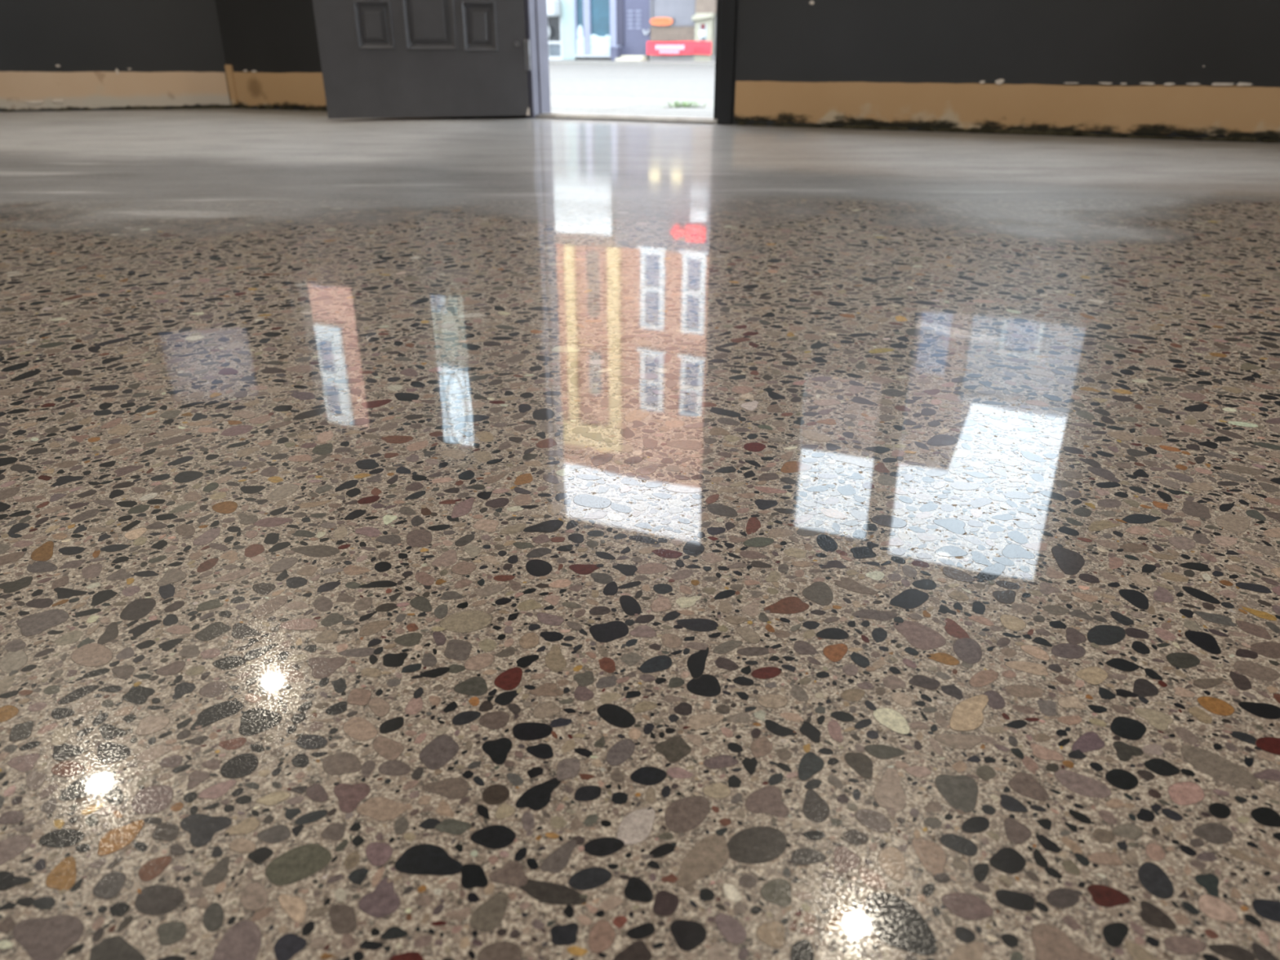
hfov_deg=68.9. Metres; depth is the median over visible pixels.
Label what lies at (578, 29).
brick building
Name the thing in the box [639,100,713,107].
tuft
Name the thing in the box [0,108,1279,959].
floor
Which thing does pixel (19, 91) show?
baseboard
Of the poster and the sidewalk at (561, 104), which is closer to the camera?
the sidewalk at (561, 104)
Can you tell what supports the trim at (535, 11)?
attached to the wall at (1132, 42)
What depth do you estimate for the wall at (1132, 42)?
3.61 m
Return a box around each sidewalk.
[548,59,715,66]
[550,96,714,117]
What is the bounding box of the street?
[549,64,715,99]
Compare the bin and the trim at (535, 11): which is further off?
the bin
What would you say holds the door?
in the wall at (1132, 42)
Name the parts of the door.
panel, panel, panel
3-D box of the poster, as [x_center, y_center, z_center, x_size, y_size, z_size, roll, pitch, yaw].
[1.292,-9.226,19.229,0.147,0.300,0.068,0,25,0]
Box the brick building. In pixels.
[546,0,716,61]
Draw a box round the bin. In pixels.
[609,45,621,61]
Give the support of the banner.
attached to the brick building
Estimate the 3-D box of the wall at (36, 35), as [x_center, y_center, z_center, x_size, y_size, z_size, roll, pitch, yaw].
[-4.242,-3.075,4.022,4.200,2.800,0.161,-6,26,-13]
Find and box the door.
[312,0,530,118]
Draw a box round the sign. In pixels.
[649,17,672,25]
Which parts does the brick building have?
pane, shop door, kick panel, pane, pane, pane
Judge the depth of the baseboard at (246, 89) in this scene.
4.87 m
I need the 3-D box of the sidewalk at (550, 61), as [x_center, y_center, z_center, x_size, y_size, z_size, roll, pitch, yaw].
[4.283,-7.782,17.699,100.000,0.200,1.801,11,27,22]
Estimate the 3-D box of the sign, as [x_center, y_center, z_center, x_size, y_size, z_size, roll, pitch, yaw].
[0.448,-9.582,19.504,0.514,0.148,0.032,11,27,22]
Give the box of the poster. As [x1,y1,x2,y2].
[698,24,706,39]
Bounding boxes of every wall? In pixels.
[0,0,231,111]
[214,0,1279,142]
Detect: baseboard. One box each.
[0,64,235,111]
[224,64,327,111]
[733,79,1279,142]
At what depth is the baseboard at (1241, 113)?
3.62 m
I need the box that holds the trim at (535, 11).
[524,0,737,124]
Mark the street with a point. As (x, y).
(651, 82)
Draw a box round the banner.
[646,40,711,54]

